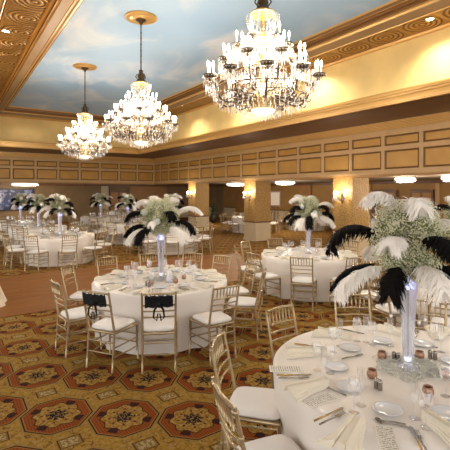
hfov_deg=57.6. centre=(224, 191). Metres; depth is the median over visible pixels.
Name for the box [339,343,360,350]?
plate
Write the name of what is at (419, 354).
votive holder
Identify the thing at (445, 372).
votive holder
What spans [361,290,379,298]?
cushion
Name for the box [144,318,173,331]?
cushion
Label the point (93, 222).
chair
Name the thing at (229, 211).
trim
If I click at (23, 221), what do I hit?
tablecloth
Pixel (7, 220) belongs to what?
chair
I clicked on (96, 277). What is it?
napkin
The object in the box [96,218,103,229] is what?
chair
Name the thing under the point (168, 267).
glass carafe
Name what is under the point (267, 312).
chair
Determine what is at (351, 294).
chair
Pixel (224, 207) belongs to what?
trim
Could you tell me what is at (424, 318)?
crystal pendant
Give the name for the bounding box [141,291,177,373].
chair
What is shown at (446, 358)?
plate
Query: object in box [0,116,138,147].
wall
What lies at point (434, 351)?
salt shaker
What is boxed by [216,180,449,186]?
trim
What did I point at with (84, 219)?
tablecloth
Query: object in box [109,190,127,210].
door
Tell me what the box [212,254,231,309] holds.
chair
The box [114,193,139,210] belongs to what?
arrangement
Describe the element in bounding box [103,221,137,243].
tablecloth
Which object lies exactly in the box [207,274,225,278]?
napkin
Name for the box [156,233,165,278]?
vase
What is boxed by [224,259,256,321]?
chair
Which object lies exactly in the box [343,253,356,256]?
napkin
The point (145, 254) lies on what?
chair
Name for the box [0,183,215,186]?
trim
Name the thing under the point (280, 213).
chair
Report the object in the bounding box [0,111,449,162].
trim
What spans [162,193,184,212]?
arrangement
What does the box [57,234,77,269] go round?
chair
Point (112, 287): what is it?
napkin
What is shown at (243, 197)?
wall sconce
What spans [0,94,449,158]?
soffit
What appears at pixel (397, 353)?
salt shaker
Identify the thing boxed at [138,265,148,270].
napkin
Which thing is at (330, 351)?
wine glass
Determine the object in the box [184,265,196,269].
napkin
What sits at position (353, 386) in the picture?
plate
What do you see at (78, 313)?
cushion
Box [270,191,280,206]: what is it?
framed notice
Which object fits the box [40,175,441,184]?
ceiling
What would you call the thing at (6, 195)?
wall mural
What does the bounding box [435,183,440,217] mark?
trim
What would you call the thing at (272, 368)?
menu card
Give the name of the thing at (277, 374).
knife
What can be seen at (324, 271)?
tablecloth
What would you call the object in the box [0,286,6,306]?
tablecloth
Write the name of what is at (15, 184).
ceiling light
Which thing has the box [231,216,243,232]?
tablecloth
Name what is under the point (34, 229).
tablecloth
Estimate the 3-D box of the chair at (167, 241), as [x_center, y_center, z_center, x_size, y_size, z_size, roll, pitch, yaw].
[-1.661,1.587,12.866,0.448,0.928,0.556,0,0,-6]
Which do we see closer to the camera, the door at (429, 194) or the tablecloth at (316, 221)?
the door at (429, 194)
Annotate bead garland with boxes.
[143,273,176,281]
[372,351,442,382]
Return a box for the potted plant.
[210,202,218,222]
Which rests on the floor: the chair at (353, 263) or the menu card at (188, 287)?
the chair at (353, 263)
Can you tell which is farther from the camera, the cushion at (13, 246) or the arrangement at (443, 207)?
the cushion at (13, 246)
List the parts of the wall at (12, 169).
panel, panel, panel, panel, panel, panel, panel, panel, panel, panel, panel, panel, panel, panel, panel, panel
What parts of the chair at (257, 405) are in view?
leg, backrest, leg, seat frame, leg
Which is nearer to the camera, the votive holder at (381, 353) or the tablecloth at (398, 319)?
the votive holder at (381, 353)
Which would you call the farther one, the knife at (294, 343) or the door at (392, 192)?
the door at (392, 192)
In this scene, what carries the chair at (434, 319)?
on the floor
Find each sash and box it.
[82,293,106,319]
[144,295,172,320]
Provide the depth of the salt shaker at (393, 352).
3.11 m
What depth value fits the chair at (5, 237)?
11.01 m
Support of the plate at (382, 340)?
on the tablecloth at (297, 420)
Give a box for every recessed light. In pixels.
[1,29,10,32]
[424,17,435,21]
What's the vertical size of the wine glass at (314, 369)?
0.200 m
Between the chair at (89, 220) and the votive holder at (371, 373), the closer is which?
the votive holder at (371, 373)
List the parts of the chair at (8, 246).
leg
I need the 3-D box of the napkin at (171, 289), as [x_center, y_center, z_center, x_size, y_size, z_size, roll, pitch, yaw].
[-0.665,1.264,5.277,0.170,0.041,0.270,0,0,-22]
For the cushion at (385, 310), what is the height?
0.059 m
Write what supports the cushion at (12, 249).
on the chair at (5, 237)
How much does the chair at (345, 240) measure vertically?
0.928 m
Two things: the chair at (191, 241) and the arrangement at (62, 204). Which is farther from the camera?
the chair at (191, 241)
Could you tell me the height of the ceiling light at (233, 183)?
0.244 m
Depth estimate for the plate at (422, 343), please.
3.44 m
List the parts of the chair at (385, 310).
leg, backrest, leg, seat frame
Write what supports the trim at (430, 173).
attached to the ceiling at (418, 178)
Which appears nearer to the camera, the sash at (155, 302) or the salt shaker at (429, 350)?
the salt shaker at (429, 350)
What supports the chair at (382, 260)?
on the floor
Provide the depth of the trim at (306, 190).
25.78 m
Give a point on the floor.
(49, 400)
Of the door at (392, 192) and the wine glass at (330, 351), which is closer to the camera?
the wine glass at (330, 351)
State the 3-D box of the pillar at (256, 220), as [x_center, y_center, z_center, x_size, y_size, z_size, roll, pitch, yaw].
[1.374,0.800,17.462,0.850,2.501,0.850,0,0,-34]
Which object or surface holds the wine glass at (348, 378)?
on the tablecloth at (297, 420)
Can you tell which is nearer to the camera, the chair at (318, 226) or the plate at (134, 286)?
the plate at (134, 286)
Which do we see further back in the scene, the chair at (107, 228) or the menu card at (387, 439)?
the chair at (107, 228)
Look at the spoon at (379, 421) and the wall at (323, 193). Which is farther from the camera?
the wall at (323, 193)
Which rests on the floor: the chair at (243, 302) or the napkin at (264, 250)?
the chair at (243, 302)
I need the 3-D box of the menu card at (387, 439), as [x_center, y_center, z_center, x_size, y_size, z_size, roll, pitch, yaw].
[0.845,1.284,2.134,0.105,0.002,0.240,0,0,13]
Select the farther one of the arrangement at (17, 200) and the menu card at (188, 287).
the arrangement at (17, 200)
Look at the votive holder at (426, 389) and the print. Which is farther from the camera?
the print
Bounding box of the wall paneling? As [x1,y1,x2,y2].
[154,121,449,182]
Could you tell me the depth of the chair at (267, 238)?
9.91 m
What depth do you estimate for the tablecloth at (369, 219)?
17.86 m
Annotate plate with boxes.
[133,285,144,287]
[154,285,166,288]
[178,283,189,285]
[325,361,348,370]
[336,379,362,391]
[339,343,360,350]
[372,336,392,343]
[373,401,403,415]
[414,339,432,346]
[430,404,449,419]
[439,355,449,363]
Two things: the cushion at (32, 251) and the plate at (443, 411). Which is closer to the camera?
the plate at (443, 411)
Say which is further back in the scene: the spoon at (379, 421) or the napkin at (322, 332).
the napkin at (322, 332)
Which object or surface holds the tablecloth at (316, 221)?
on the banquet table
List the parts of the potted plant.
pot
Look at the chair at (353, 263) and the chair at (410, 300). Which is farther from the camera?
the chair at (353, 263)
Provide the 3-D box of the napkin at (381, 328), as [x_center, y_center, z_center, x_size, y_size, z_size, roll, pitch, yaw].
[1.552,1.261,3.725,0.246,0.045,0.324,0,0,-30]
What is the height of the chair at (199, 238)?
0.928 m
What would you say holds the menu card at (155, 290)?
on the tablecloth at (190, 303)
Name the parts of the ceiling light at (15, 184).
lamp shade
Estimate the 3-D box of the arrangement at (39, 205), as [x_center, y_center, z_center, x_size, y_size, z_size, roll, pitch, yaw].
[-6.854,0.431,15.009,1.007,0.742,1.180,0,0,26]
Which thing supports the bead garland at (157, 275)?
on the tablecloth at (190, 303)
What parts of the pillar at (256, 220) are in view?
skirting, chair rail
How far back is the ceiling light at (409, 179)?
14.06 m
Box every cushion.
[7,245,22,247]
[8,248,26,251]
[27,250,46,253]
[59,249,75,252]
[61,306,98,319]
[70,290,91,298]
[84,246,101,249]
[92,316,134,330]
[97,243,110,245]
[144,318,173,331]
[192,311,231,324]
[226,286,248,294]
[227,296,255,306]
[229,386,279,420]
[234,434,300,449]
[241,265,259,270]
[253,272,278,278]
[292,276,315,283]
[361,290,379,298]
[375,302,409,314]
[431,317,449,327]
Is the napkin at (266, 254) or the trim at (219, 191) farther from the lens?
the trim at (219, 191)
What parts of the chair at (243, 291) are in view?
seat frame, leg, backrest, leg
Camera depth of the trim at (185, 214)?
32.84 m
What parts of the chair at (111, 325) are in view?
leg, backrest, leg, leg, seat frame, leg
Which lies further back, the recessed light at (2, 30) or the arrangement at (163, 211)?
the recessed light at (2, 30)
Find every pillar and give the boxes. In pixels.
[188,183,209,230]
[243,181,270,240]
[332,177,368,255]
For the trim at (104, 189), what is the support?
attached to the wall at (80, 196)
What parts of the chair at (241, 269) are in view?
leg, leg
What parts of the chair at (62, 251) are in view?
leg, backrest, leg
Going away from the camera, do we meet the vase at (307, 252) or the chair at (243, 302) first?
the chair at (243, 302)
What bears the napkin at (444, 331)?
on the tablecloth at (297, 420)
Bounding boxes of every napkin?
[94,276,113,279]
[101,284,121,290]
[111,269,127,273]
[133,287,146,293]
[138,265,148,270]
[165,264,174,269]
[169,286,182,292]
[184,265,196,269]
[195,282,214,288]
[200,268,216,272]
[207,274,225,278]
[263,249,275,251]
[263,253,277,255]
[276,376,328,402]
[285,345,326,358]
[311,326,351,339]
[315,413,365,449]
[333,256,345,259]
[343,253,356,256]
[372,323,410,338]
[421,409,449,446]
[424,324,449,340]
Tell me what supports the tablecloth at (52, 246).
on the banquet table
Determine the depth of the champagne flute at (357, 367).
2.46 m
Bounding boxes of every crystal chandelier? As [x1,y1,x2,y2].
[57,63,111,160]
[102,10,178,147]
[203,0,325,121]
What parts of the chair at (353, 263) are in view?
leg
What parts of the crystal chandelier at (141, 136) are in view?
arm, arm, rod, crown, stem, arm, arm, arm, arm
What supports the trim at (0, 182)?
attached to the ceiling at (418, 178)
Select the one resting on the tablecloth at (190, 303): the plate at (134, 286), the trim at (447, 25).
the plate at (134, 286)
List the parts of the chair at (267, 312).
leg, backrest, leg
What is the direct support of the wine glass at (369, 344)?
on the tablecloth at (297, 420)
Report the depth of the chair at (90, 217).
19.42 m
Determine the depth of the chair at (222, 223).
20.62 m
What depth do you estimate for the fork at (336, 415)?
2.31 m
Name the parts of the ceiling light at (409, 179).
lamp shade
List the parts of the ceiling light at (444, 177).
lamp shade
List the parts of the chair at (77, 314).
leg, backrest, leg, seat frame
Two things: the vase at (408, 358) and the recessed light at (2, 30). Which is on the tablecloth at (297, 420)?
the vase at (408, 358)
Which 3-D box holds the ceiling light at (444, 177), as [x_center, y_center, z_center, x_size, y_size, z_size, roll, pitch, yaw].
[6.854,-0.414,12.349,0.600,0.244,0.600,0,0,-34]
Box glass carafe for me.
[166,267,173,282]
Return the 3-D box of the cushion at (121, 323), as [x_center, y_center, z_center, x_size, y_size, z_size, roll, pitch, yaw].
[-1.345,1.577,4.918,0.409,0.059,0.412,0,0,24]
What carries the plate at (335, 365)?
on the tablecloth at (297, 420)
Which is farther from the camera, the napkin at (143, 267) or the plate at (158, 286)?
the napkin at (143, 267)
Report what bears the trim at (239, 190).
attached to the wall at (323, 193)
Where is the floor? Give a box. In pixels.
[0,216,449,449]
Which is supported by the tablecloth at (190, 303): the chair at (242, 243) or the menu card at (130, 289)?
the menu card at (130, 289)
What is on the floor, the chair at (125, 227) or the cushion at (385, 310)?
the chair at (125, 227)
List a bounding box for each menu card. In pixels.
[121,288,136,292]
[154,289,162,292]
[183,286,199,290]
[269,365,303,371]
[300,392,339,408]
[374,424,400,449]
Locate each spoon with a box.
[374,417,405,424]
[378,420,409,427]
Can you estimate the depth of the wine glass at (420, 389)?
2.22 m
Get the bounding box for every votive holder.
[366,367,377,378]
[377,349,386,359]
[414,349,424,358]
[422,384,433,397]
[440,367,449,378]
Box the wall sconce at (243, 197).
[242,191,249,200]
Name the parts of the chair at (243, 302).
seat frame, leg, leg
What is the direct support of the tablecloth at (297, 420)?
on the banquet table
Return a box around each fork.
[278,376,308,378]
[319,411,344,424]
[341,353,363,358]
[414,429,426,449]
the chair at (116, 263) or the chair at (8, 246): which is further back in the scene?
the chair at (8, 246)
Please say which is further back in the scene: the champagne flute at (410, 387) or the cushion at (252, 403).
the cushion at (252, 403)
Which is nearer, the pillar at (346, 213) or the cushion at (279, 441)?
the cushion at (279, 441)
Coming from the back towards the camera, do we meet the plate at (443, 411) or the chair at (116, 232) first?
the chair at (116, 232)
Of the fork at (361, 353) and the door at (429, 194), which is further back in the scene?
the door at (429, 194)
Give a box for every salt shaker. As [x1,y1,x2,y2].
[374,377,378,388]
[377,379,382,390]
[392,351,395,359]
[396,352,399,361]
[428,349,431,358]
[433,350,436,359]
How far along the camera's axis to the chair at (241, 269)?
8.30 m
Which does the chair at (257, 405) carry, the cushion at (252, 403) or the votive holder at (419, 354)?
the cushion at (252, 403)
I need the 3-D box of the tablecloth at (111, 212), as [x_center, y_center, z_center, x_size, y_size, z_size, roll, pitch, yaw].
[-6.631,1.664,26.911,1.955,0.756,1.955,0,0,14]
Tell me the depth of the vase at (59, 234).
12.03 m
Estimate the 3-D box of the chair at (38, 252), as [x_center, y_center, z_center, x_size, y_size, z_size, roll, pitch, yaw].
[-4.971,1.587,10.740,0.448,0.928,0.556,0,0,7]
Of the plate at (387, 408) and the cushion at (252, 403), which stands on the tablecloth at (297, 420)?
the plate at (387, 408)
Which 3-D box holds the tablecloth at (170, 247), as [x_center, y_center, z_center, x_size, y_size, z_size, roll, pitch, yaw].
[-1.892,1.664,14.118,1.955,0.756,1.955,0,0,35]
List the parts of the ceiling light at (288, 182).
lamp shade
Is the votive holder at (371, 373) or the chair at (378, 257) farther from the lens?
the chair at (378, 257)
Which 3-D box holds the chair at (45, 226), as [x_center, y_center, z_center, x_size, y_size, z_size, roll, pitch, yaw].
[-5.520,1.587,13.172,0.448,0.928,0.556,0,0,-36]
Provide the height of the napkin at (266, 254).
0.041 m
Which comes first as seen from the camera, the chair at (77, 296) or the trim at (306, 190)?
the chair at (77, 296)
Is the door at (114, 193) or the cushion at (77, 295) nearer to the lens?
the cushion at (77, 295)
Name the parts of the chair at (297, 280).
leg, backrest, seat frame, leg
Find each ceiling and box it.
[0,0,449,126]
[9,0,391,116]
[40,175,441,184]
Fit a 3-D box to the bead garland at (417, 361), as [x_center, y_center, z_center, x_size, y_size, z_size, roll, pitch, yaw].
[1.325,1.269,2.978,0.494,0.031,0.497,0,0,-3]
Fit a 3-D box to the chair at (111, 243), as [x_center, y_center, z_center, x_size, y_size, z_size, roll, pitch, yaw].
[-3.579,1.587,12.334,0.556,0.928,0.448,0,0,-18]
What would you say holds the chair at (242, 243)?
on the floor
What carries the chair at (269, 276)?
on the floor
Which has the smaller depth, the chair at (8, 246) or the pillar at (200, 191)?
the chair at (8, 246)
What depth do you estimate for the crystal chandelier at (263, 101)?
4.99 m
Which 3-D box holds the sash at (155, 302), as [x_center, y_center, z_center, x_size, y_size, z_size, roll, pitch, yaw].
[-0.734,1.294,4.543,0.322,0.287,0.075,0,0,-8]
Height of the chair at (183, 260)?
0.928 m
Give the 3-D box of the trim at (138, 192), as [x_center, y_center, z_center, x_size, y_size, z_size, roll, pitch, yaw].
[-5.820,0.827,31.023,3.008,2.446,0.100,0,0,-34]
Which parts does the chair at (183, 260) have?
backrest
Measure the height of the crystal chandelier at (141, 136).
2.752 m
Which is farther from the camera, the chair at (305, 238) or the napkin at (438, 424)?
the chair at (305, 238)
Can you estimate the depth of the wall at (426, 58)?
10.00 m
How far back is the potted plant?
27.03 m
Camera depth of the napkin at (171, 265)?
6.90 m
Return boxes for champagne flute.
[356,367,366,405]
[409,387,420,419]
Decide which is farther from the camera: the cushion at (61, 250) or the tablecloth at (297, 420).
the cushion at (61, 250)
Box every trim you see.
[0,0,449,153]
[0,23,449,127]
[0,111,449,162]
[0,182,153,184]
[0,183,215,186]
[1,0,438,122]
[101,186,108,214]
[128,207,215,217]
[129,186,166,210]
[151,172,449,184]
[215,187,223,216]
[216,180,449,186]
[224,207,444,218]
[224,208,447,236]
[236,187,243,215]
[298,185,311,213]
[369,184,371,217]
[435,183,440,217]
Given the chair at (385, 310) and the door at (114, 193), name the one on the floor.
the chair at (385, 310)
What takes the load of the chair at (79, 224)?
on the floor
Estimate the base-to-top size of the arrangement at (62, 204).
0.742 m
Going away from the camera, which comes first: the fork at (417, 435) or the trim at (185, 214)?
the fork at (417, 435)
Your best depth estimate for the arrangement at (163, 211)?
5.90 m
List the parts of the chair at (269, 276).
leg, backrest, leg, seat frame, leg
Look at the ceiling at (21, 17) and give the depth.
9.10 m
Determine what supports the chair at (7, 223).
on the floor
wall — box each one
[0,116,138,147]
[0,156,153,182]
[0,185,214,222]
[140,27,449,153]
[224,183,449,218]
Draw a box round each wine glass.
[312,343,321,371]
[325,345,335,373]
[328,326,337,353]
[347,378,360,413]
[367,320,376,345]
[418,389,433,428]
[439,364,449,395]
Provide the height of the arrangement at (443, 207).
0.742 m
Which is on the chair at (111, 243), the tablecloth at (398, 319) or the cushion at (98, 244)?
the cushion at (98, 244)
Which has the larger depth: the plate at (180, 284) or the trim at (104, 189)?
the trim at (104, 189)
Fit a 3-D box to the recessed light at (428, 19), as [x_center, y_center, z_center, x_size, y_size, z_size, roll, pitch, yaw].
[4.048,-3.404,8.077,0.210,0.012,0.210,0,0,-34]
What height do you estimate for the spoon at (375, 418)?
0.008 m
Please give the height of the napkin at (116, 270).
0.041 m
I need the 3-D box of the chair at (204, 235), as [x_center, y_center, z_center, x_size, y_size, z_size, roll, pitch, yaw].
[-0.752,1.587,14.713,0.556,0.928,0.448,0,0,-32]
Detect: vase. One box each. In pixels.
[57,212,62,235]
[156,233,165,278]
[305,224,311,253]
[397,277,419,371]
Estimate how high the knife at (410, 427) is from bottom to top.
0.010 m
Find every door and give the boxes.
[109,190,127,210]
[372,190,396,218]
[410,190,433,223]
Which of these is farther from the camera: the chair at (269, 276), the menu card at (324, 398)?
the chair at (269, 276)
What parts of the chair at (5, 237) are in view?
leg, leg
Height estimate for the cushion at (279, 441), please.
0.059 m
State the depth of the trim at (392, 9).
9.37 m
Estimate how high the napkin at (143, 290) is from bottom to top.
0.041 m
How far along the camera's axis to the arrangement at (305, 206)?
8.35 m
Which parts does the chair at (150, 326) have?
leg, seat frame, backrest, leg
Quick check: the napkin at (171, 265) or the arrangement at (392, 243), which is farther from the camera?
the napkin at (171, 265)
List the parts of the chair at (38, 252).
leg, backrest, leg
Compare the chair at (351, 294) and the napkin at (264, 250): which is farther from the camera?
the napkin at (264, 250)
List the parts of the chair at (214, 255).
backrest, leg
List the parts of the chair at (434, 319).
leg, backrest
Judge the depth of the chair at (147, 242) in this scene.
12.85 m
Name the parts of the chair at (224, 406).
leg, backrest, leg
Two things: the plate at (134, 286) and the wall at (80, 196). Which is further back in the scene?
the wall at (80, 196)
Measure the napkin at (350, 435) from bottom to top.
0.045 m
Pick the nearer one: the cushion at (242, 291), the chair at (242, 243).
the cushion at (242, 291)
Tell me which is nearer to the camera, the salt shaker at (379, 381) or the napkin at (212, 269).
the salt shaker at (379, 381)
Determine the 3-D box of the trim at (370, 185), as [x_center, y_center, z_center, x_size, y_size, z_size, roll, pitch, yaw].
[7.708,0.827,22.021,0.140,2.446,0.380,0,0,-34]
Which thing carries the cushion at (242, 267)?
on the chair at (241, 269)
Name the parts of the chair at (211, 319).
leg, seat frame, leg, backrest, leg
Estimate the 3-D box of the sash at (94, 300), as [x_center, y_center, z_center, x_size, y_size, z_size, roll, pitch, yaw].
[-1.479,1.294,4.611,0.322,0.287,0.075,0,0,24]
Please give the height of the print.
0.740 m
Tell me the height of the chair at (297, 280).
0.928 m
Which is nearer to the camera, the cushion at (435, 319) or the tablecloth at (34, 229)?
the cushion at (435, 319)
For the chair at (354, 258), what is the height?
0.928 m
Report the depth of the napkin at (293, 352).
3.19 m
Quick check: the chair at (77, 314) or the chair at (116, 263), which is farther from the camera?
the chair at (116, 263)
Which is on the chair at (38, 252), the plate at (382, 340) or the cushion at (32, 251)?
the cushion at (32, 251)
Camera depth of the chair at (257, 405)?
3.02 m
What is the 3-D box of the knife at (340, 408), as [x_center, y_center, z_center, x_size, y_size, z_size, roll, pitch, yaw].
[0.602,1.280,2.356,0.251,0.010,0.020,0,0,-35]
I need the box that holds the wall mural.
[0,188,34,210]
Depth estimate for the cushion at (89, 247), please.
11.42 m
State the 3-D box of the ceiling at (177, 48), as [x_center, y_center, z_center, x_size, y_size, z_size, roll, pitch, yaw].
[-1.020,-3.684,9.617,5.083,0.100,22.070,0,0,-34]
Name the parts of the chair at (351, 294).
leg, leg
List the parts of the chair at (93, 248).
leg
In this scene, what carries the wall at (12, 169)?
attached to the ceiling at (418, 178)
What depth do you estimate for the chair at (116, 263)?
7.09 m
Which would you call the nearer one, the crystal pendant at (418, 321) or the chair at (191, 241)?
the crystal pendant at (418, 321)
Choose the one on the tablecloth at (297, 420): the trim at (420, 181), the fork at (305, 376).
the fork at (305, 376)
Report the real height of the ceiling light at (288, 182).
0.244 m
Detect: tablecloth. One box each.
[0,220,44,240]
[0,286,6,306]
[8,225,66,244]
[23,232,94,266]
[80,216,119,232]
[91,267,226,354]
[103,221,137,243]
[109,211,132,218]
[142,228,198,254]
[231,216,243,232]
[261,247,357,301]
[273,325,449,449]
[289,217,323,230]
[369,219,387,237]
[392,273,449,335]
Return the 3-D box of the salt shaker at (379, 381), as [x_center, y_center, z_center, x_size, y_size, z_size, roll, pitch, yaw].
[1.004,1.251,2.650,0.034,0.068,0.034,0,0,0]
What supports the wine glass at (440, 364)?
on the tablecloth at (297, 420)
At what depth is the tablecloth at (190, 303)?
5.25 m
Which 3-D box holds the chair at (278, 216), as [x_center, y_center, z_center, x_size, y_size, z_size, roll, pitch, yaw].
[2.435,1.587,20.299,0.556,0.928,0.448,0,0,23]
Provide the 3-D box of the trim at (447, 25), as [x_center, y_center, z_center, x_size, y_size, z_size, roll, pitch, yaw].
[-1.117,-3.375,9.540,8.010,0.070,24.050,0,0,-34]
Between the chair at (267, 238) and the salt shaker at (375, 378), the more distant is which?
the chair at (267, 238)
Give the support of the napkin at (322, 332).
on the tablecloth at (297, 420)
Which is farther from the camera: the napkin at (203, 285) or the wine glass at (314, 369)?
the napkin at (203, 285)
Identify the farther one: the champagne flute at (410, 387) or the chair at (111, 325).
the chair at (111, 325)
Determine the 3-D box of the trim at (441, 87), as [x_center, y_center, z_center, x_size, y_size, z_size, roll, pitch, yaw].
[-1.117,-2.132,9.540,8.070,0.282,24.110,0,0,-34]
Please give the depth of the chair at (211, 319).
5.00 m
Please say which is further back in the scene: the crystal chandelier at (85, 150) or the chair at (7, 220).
the chair at (7, 220)
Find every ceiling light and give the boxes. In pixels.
[12,183,38,186]
[227,182,243,185]
[275,180,295,185]
[394,176,415,182]
[441,175,449,181]
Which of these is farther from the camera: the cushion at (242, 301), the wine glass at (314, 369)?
the cushion at (242, 301)
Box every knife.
[277,374,311,375]
[294,343,323,347]
[314,407,342,421]
[409,426,422,449]
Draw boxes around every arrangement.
[9,193,30,208]
[22,193,50,213]
[38,194,77,218]
[89,193,112,206]
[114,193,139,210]
[123,196,202,247]
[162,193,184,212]
[283,195,335,231]
[324,191,449,313]
[432,196,449,218]
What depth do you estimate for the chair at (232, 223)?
19.93 m
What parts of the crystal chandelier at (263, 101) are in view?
arm, arm, arm, arm, arm, arm, arm, stem, crown, lamp shade, arm, arm, arm, arm, arm, arm, arm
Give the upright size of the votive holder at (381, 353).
0.062 m
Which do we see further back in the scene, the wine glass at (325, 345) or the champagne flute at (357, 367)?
the wine glass at (325, 345)
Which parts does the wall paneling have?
panel, panel, panel, panel, panel, panel, panel, panel, panel, panel, panel, panel, panel, panel, panel, panel, panel, panel, panel, panel, panel, panel, panel, panel, panel, panel, panel, panel, panel, panel, panel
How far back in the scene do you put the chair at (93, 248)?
11.44 m
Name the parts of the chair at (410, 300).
leg, leg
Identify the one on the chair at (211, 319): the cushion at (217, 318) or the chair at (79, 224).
the cushion at (217, 318)
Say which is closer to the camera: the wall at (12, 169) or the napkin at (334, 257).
the napkin at (334, 257)
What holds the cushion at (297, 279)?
on the chair at (297, 280)
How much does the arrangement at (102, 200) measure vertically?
0.742 m
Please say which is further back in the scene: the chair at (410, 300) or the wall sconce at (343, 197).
the wall sconce at (343, 197)
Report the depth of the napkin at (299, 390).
2.63 m
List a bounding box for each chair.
[1,221,10,243]
[1,230,23,263]
[2,233,28,267]
[7,220,17,240]
[11,226,23,244]
[16,228,27,257]
[23,235,48,270]
[45,226,57,232]
[49,278,101,357]
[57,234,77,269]
[60,262,93,328]
[73,217,86,231]
[81,289,138,372]
[82,231,106,265]
[88,219,102,238]
[89,215,99,232]
[91,221,106,240]
[94,226,109,254]
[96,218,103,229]
[96,255,117,275]
[97,228,115,259]
[106,222,122,246]
[124,226,143,253]
[138,233,157,257]
[140,253,159,265]
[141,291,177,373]
[165,232,178,255]
[182,252,202,268]
[184,227,203,255]
[188,284,239,365]
[197,224,214,252]
[198,222,212,245]
[209,329,281,449]
[211,376,300,449]
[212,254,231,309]
[219,214,230,231]
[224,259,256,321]
[225,268,266,339]
[226,215,238,233]
[233,245,260,287]
[240,240,262,282]
[246,251,281,304]
[265,303,297,388]
[267,238,282,248]
[270,213,280,231]
[270,214,279,233]
[280,213,290,230]
[290,256,316,310]
[305,238,321,247]
[317,216,328,230]
[329,257,365,310]
[334,293,371,326]
[344,240,359,255]
[352,262,389,325]
[356,260,384,292]
[365,257,390,311]
[366,276,417,329]
[404,298,447,329]
[427,294,449,328]
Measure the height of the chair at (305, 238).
0.928 m
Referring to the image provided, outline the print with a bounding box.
[271,192,279,204]
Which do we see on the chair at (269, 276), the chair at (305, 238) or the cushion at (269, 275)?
the cushion at (269, 275)
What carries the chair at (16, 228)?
on the floor
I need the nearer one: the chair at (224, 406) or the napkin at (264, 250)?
the chair at (224, 406)
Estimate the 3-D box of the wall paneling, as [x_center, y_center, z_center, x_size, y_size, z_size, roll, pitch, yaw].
[3.188,-1.143,14.125,0.180,1.275,26.815,0,0,-34]
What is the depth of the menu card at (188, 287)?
5.42 m
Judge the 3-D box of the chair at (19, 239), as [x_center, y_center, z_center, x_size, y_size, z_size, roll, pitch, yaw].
[-6.809,1.587,13.677,0.448,0.928,0.556,0,0,3]
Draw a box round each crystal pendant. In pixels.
[417,296,420,324]
[423,293,426,321]
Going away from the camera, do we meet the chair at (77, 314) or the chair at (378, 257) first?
the chair at (77, 314)
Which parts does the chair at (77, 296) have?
leg, backrest, seat frame, leg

